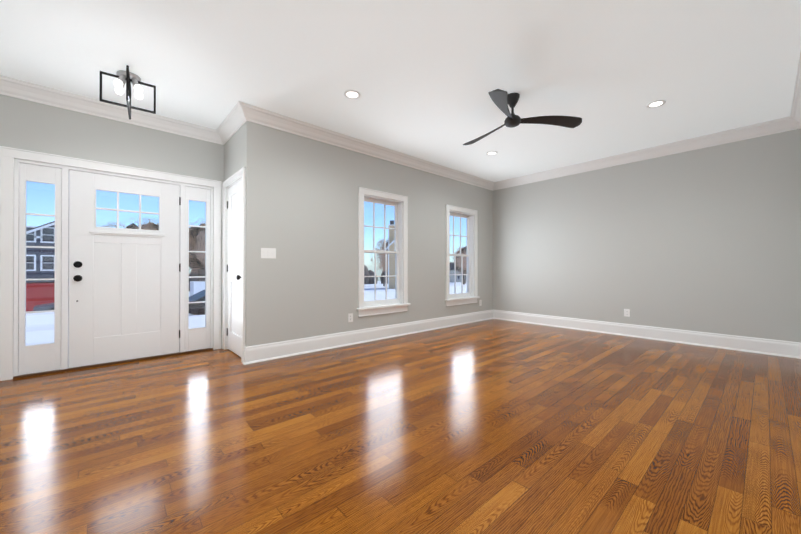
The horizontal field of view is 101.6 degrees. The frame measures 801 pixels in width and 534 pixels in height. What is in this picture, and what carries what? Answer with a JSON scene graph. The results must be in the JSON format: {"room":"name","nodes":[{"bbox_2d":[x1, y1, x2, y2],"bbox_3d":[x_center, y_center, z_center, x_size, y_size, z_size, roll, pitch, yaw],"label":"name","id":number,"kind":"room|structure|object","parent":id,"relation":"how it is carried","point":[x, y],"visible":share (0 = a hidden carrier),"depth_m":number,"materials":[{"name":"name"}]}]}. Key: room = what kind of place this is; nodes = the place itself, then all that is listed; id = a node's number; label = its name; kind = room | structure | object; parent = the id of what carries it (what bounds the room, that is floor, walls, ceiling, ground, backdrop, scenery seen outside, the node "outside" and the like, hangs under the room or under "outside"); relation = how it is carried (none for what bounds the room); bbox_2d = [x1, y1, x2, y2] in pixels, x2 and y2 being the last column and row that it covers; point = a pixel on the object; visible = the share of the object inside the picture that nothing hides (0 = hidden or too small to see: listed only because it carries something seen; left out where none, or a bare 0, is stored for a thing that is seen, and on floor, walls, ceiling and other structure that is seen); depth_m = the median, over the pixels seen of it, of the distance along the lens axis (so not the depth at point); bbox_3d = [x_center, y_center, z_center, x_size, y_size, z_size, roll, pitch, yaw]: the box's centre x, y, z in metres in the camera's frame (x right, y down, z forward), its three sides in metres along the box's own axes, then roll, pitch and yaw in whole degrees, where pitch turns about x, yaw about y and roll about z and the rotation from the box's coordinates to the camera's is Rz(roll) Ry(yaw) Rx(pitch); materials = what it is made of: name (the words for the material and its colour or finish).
{"room":"empty living room","nodes":[
{"label":"empty living room","id":0,"kind":"room"},
{"bbox_2d":[0,94,223,347],"bbox_3d":[-3.278,-0.335,3.401,2.560,2.740,0.160,0,0,-42],"label":"wall","id":1,"kind":"structure","parent":0,"point":[34,126],"depth_m":3.44,"materials":[{"name":"grey paint"}]},
{"bbox_2d":[0,146,221,380],"bbox_3d":[-2.961,-0.029,3.559,1.814,2.129,0.026,0,0,-42],"label":"door frame","id":2,"kind":"structure","parent":1,"relation":"attached to","point":[8,155],"depth_m":3.02,"materials":[{"name":"white wood"}]},
{"bbox_2d":[13,159,212,378],"bbox_3d":[-3.001,0.016,3.604,1.636,2.040,0.222,0,0,-42],"label":"front door","id":3,"kind":"structure","parent":1,"relation":"in","point":[121,295],"depth_m":3.48,"materials":[{"name":"white wood"}]},
{"bbox_2d":[0,75,225,144],"bbox_3d":[-3.143,-1.638,3.345,2.440,0.135,0.112,0,0,-42],"label":"crown molding","id":4,"kind":"structure","parent":1,"relation":"attached to","point":[12,87],"depth_m":3.37,"materials":[{"name":"white wood"}]},
{"bbox_2d":[224,121,257,346],"bbox_3d":[-1.971,-0.333,3.947,0.115,2.740,1.090,0,0,-42],"label":"wall","id":5,"kind":"structure","parent":0,"point":[240,147],"depth_m":3.54,"materials":[{"name":"grey paint"}]},
{"bbox_2d":[216,110,244,141],"bbox_3d":[-1.959,-1.636,3.768,0.112,0.135,0.780,0,0,-42],"label":"crown molding","id":6,"kind":"structure","parent":5,"relation":"attached to","point":[229,126],"depth_m":3.85,"materials":[{"name":"white wood"}]},
{"bbox_2d":[226,178,241,356],"bbox_3d":[-1.936,0.019,3.865,0.163,2.035,0.713,0,0,-42],"label":"closet door","id":7,"kind":"structure","parent":5,"relation":"in","point":[233,254],"depth_m":3.92,"materials":[{"name":"white wood"}]},
{"bbox_2d":[222,167,245,362],"bbox_3d":[-1.967,-0.019,3.835,0.026,2.111,0.862,0,0,-42],"label":"trim","id":8,"kind":"structure","parent":5,"relation":"attached to","point":[236,176],"depth_m":3.66,"materials":[{"name":"white wood"}]},
{"bbox_2d":[257,124,492,344],"bbox_3d":[0.164,-0.328,5.235,4.785,2.740,0.160,0,0,-42],"label":"wall","id":9,"kind":"structure","parent":0,"point":[308,225],"depth_m":4.20,"materials":[{"name":"grey paint"}]},
{"bbox_2d":[261,248,275,258],"bbox_3d":[-1.474,-0.154,3.652,0.165,0.115,0.010,0,0,-42],"label":"switch plate","id":10,"kind":"object","parent":9,"relation":"attached to","point":[268,252],"visible":1,"depth_m":3.65,"materials":[{"name":"white plastic"}]},
{"bbox_2d":[348,313,352,321],"bbox_3d":[-0.667,0.679,4.373,0.072,0.115,0.008,0,0,-42],"label":"outlet","id":11,"kind":"object","parent":9,"relation":"attached to","point":[350,317],"visible":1,"depth_m":4.37,"materials":[{"name":"white plastic"}]},
{"bbox_2d":[232,101,495,189],"bbox_3d":[0.111,-1.631,5.009,4.852,0.135,0.112,0,0,-42],"label":"crown molding","id":12,"kind":"structure","parent":9,"relation":"attached to","point":[239,115],"depth_m":4.24,"materials":[{"name":"white wood"}]},
{"bbox_2d":[242,310,493,364],"bbox_3d":[0.111,0.951,5.061,4.770,0.182,0.040,0,0,-42],"label":"baseboard","id":13,"kind":"structure","parent":9,"relation":"attached to","point":[294,347],"depth_m":4.35,"materials":[{"name":"white wood"}]},
{"bbox_2d":[356,187,410,316],"bbox_3d":[-0.275,-0.205,4.804,0.970,1.770,0.215,0,0,-42],"label":"window","id":14,"kind":"structure","parent":9,"relation":"in","point":[386,300],"depth_m":4.87,"materials":[{"name":"white wood"}]},
{"bbox_2d":[445,204,479,305],"bbox_3d":[1.089,-0.200,6.025,0.970,1.770,0.215,0,0,-42],"label":"window","id":15,"kind":"structure","parent":9,"relation":"in","point":[461,293],"depth_m":6.13,"materials":[{"name":"white wood"}]},
{"bbox_2d":[0,319,800,533],"bbox_3d":[0.189,1.094,3.076,7.620,0.120,5.260,0,0,-42],"label":"floor","id":16,"kind":"structure","parent":0,"point":[493,426],"depth_m":1.94,"materials":[{"name":"brown wood"}]},
{"bbox_2d":[0,0,800,181],"bbox_3d":[0.189,-1.766,3.088,7.620,0.120,5.260,0,0,-42],"label":"ceiling","id":17,"kind":"structure","parent":0,"point":[423,78],"depth_m":2.76,"materials":[{"name":"white paint"}]},
{"bbox_2d":[99,65,155,119],"bbox_3d":[-2.427,-1.553,2.920,0.386,0.307,0.446,0,0,-42],"label":"pendant light","id":18,"kind":"object","parent":17,"relation":"hanging from","point":[127,77],"visible":1,"depth_m":2.89,"materials":[{"name":"black metal"}]},
{"bbox_2d":[344,90,360,98],"bbox_3d":[-0.476,-1.701,3.231,0.164,0.008,0.164,0,0,-42],"label":"recessed light","id":19,"kind":"object","parent":17,"relation":"in","point":[351,94],"visible":1,"depth_m":3.23,"materials":[{"name":"white"}]},
{"bbox_2d":[486,151,497,154],"bbox_3d":[1.364,-1.694,4.878,0.164,0.008,0.164,0,0,-42],"label":"recessed light","id":20,"kind":"object","parent":17,"relation":"in","point":[492,153],"visible":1,"depth_m":4.87,"materials":[{"name":"white plastic"}]},
{"bbox_2d":[463,89,581,144],"bbox_3d":[1.011,-1.555,3.297,1.202,0.299,1.169,0,0,-42],"label":"ceiling fan","id":21,"kind":"object","parent":17,"relation":"hanging from","point":[502,100],"visible":1,"depth_m":3.22,"materials":[{"name":"black"}]},
{"bbox_2d":[646,100,665,107],"bbox_3d":[2.671,-1.700,3.418,0.164,0.008,0.164,0,0,-42],"label":"recessed light","id":22,"kind":"object","parent":17,"relation":"in","point":[658,103],"visible":1,"depth_m":3.42,"materials":[{"name":"white"}]},
{"bbox_2d":[493,129,800,341],"bbox_3d":[3.331,-0.328,5.164,0.160,2.740,4.170,0,0,-42],"label":"wall","id":23,"kind":"structure","parent":0,"point":[708,239],"depth_m":4.57,"materials":[{"name":"grey paint"}]},
{"bbox_2d":[624,309,629,316],"bbox_3d":[3.418,0.691,4.936,0.008,0.114,0.072,0,0,-42],"label":"outlet","id":24,"kind":"object","parent":23,"relation":"attached to","point":[626,312],"visible":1,"depth_m":4.93,"materials":[{"name":"white plastic"}]},
{"bbox_2d":[496,117,787,189],"bbox_3d":[3.183,-1.631,5.131,0.112,0.135,3.750,0,0,-42],"label":"crown molding","id":25,"kind":"structure","parent":23,"relation":"attached to","point":[779,125],"depth_m":4.59,"materials":[{"name":"white wood"}]},
{"bbox_2d":[494,310,797,358],"bbox_3d":[3.204,0.951,5.159,0.030,0.182,3.900,0,0,-42],"label":"baseboard","id":26,"kind":"structure","parent":23,"relation":"attached to","point":[782,348],"depth_m":4.57,"materials":[{"name":"white wood"}]},
{"bbox_2d":[788,50,800,130],"bbox_3d":[1.799,-1.646,1.289,7.300,0.135,0.112,0,0,-42],"label":"crown molding","id":27,"kind":"structure","parent":23,"relation":"attached to","point":[794,120],"depth_m":3.39,"materials":[{"name":"white wood"}]},
{"bbox_2d":[798,342,800,358],"bbox_3d":[1.826,0.935,1.248,7.300,0.182,0.030,0,0,-42],"label":"baseboard","id":28,"kind":"structure","parent":23,"relation":"attached to","point":[799,343],"depth_m":3.70,"materials":[{"name":"white wood"}]},
{"label":"outside","id":29,"kind":"structure","parent":0,"visible":0},
{"bbox_2d":[26,281,466,344],"bbox_3d":[-26.877,11.843,157.180,670.000,18.686,570.000,0,0,-42],"label":"snow","id":30,"kind":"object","parent":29,"point":[50,322],"depth_m":15.99,"materials":[{"name":"white snow"}]},
{"bbox_2d":[26,282,54,311],"bbox_3d":[-25.887,2.305,25.228,6.600,2.250,2.540,0,0,-45],"label":"dumpster","id":31,"kind":"object","parent":30,"relation":"on","point":[49,286],"depth_m":23.45,"materials":[{"name":"red metal"}]},
{"bbox_2d":[26,221,54,282],"bbox_3d":[-36.673,-0.250,36.386,7.300,9.540,9.760,0,0,-42],"label":"house","id":32,"kind":"structure","parent":30,"relation":"on","point":[32,264],"depth_m":31.77,"materials":[{"name":"wood"}]},
{"bbox_2d":[33,303,53,310],"bbox_3d":[-20.842,2.442,21.691,4.688,1.392,2.124,0,0,-42],"label":"car","id":33,"kind":"object","parent":30,"relation":"on","point":[49,306],"depth_m":19.84,"materials":[{"name":"grey metal"}]},
{"bbox_2d":[96,217,128,228],"bbox_3d":[-49.814,-1.803,57.511,10.150,14.436,9.125,0,0,-42],"label":"tree","id":34,"kind":"object","parent":30,"relation":"on","point":[111,224],"depth_m":58.62,"materials":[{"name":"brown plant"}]},
{"bbox_2d":[122,215,158,229],"bbox_3d":[-40.831,-1.994,52.132,9.000,13.886,8.774,0,0,-42],"label":"tree","id":35,"kind":"object","parent":30,"relation":"on","point":[142,223],"depth_m":50.66,"materials":[{"name":"brown plant"}]},
{"bbox_2d":[127,218,158,229],"bbox_3d":[-51.267,-2.512,67.540,10.800,16.658,11.408,0,0,-42],"label":"tree","id":36,"kind":"object","parent":30,"relation":"on","point":[132,224],"depth_m":63.83,"materials":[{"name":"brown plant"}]},
{"bbox_2d":[153,224,203,264],"bbox_3d":[-40.425,-2.342,58.426,9.720,15.000,10.311,0,0,-42],"label":"tree","id":37,"kind":"object","parent":30,"relation":"on","point":[192,240],"depth_m":60.91,"materials":[{"name":"brown plant"}]},
{"bbox_2d":[189,290,204,314],"bbox_3d":[-10.145,2.027,19.189,1.940,1.392,4.600,0,0,43],"label":"car","id":38,"kind":"object","parent":30,"relation":"on","point":[197,299],"depth_m":17.37,"materials":[{"name":"black metal"}]},
{"bbox_2d":[189,217,204,273],"bbox_3d":[-32.497,-2.118,55.567,9.000,13.881,8.774,0,0,-42],"label":"tree","id":39,"kind":"object","parent":30,"relation":"on","point":[202,234],"depth_m":52.57,"materials":[{"name":"brown plant"}]},
{"bbox_2d":[189,220,204,280],"bbox_3d":[-43.680,-2.590,71.059,10.800,16.654,10.529,0,0,-42],"label":"tree","id":40,"kind":"object","parent":30,"relation":"on","point":[194,267],"depth_m":67.56,"materials":[{"name":"brown plant"}]},
{"bbox_2d":[190,281,204,295],"bbox_3d":[-19.689,2.600,36.144,5.800,2.092,2.140,0,0,-42],"label":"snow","id":41,"kind":"structure","parent":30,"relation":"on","point":[192,288],"depth_m":33.92,"materials":[{"name":"white snow"}]},
{"bbox_2d":[189,265,387,290],"bbox_3d":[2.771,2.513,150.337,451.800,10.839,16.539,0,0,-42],"label":"tree","id":42,"kind":"object","parent":30,"relation":"on","point":[367,273],"depth_m":136.03,"materials":[{"name":"grey"}]},
{"bbox_2d":[370,235,387,285],"bbox_3d":[-4.107,-1.687,82.324,8.640,13.330,8.423,0,0,-42],"label":"tree","id":43,"kind":"object","parent":30,"relation":"on","point":[382,258],"depth_m":79.40,"materials":[{"name":"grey plant"}]},
{"bbox_2d":[386,220,394,288],"bbox_3d":[1.181,-2.158,63.912,8.500,12.832,10.500,0,0,-1],"label":"house","id":44,"kind":"structure","parent":30,"relation":"on","point":[391,263],"depth_m":58.92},
{"bbox_2d":[450,262,466,281],"bbox_3d":[21.482,2.113,121.140,8.760,7.740,9.700,0,0,33],"label":"house","id":45,"kind":"structure","parent":30,"relation":"on","point":[458,277],"depth_m":117.36,"materials":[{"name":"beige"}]},
{"bbox_2d":[453,246,466,284],"bbox_3d":[14.605,-0.586,74.911,6.120,9.442,5.967,0,0,-42],"label":"tree","id":46,"kind":"object","parent":30,"relation":"on","point":[465,264],"depth_m":72.92,"materials":[{"name":"brown plant"}]}
]}

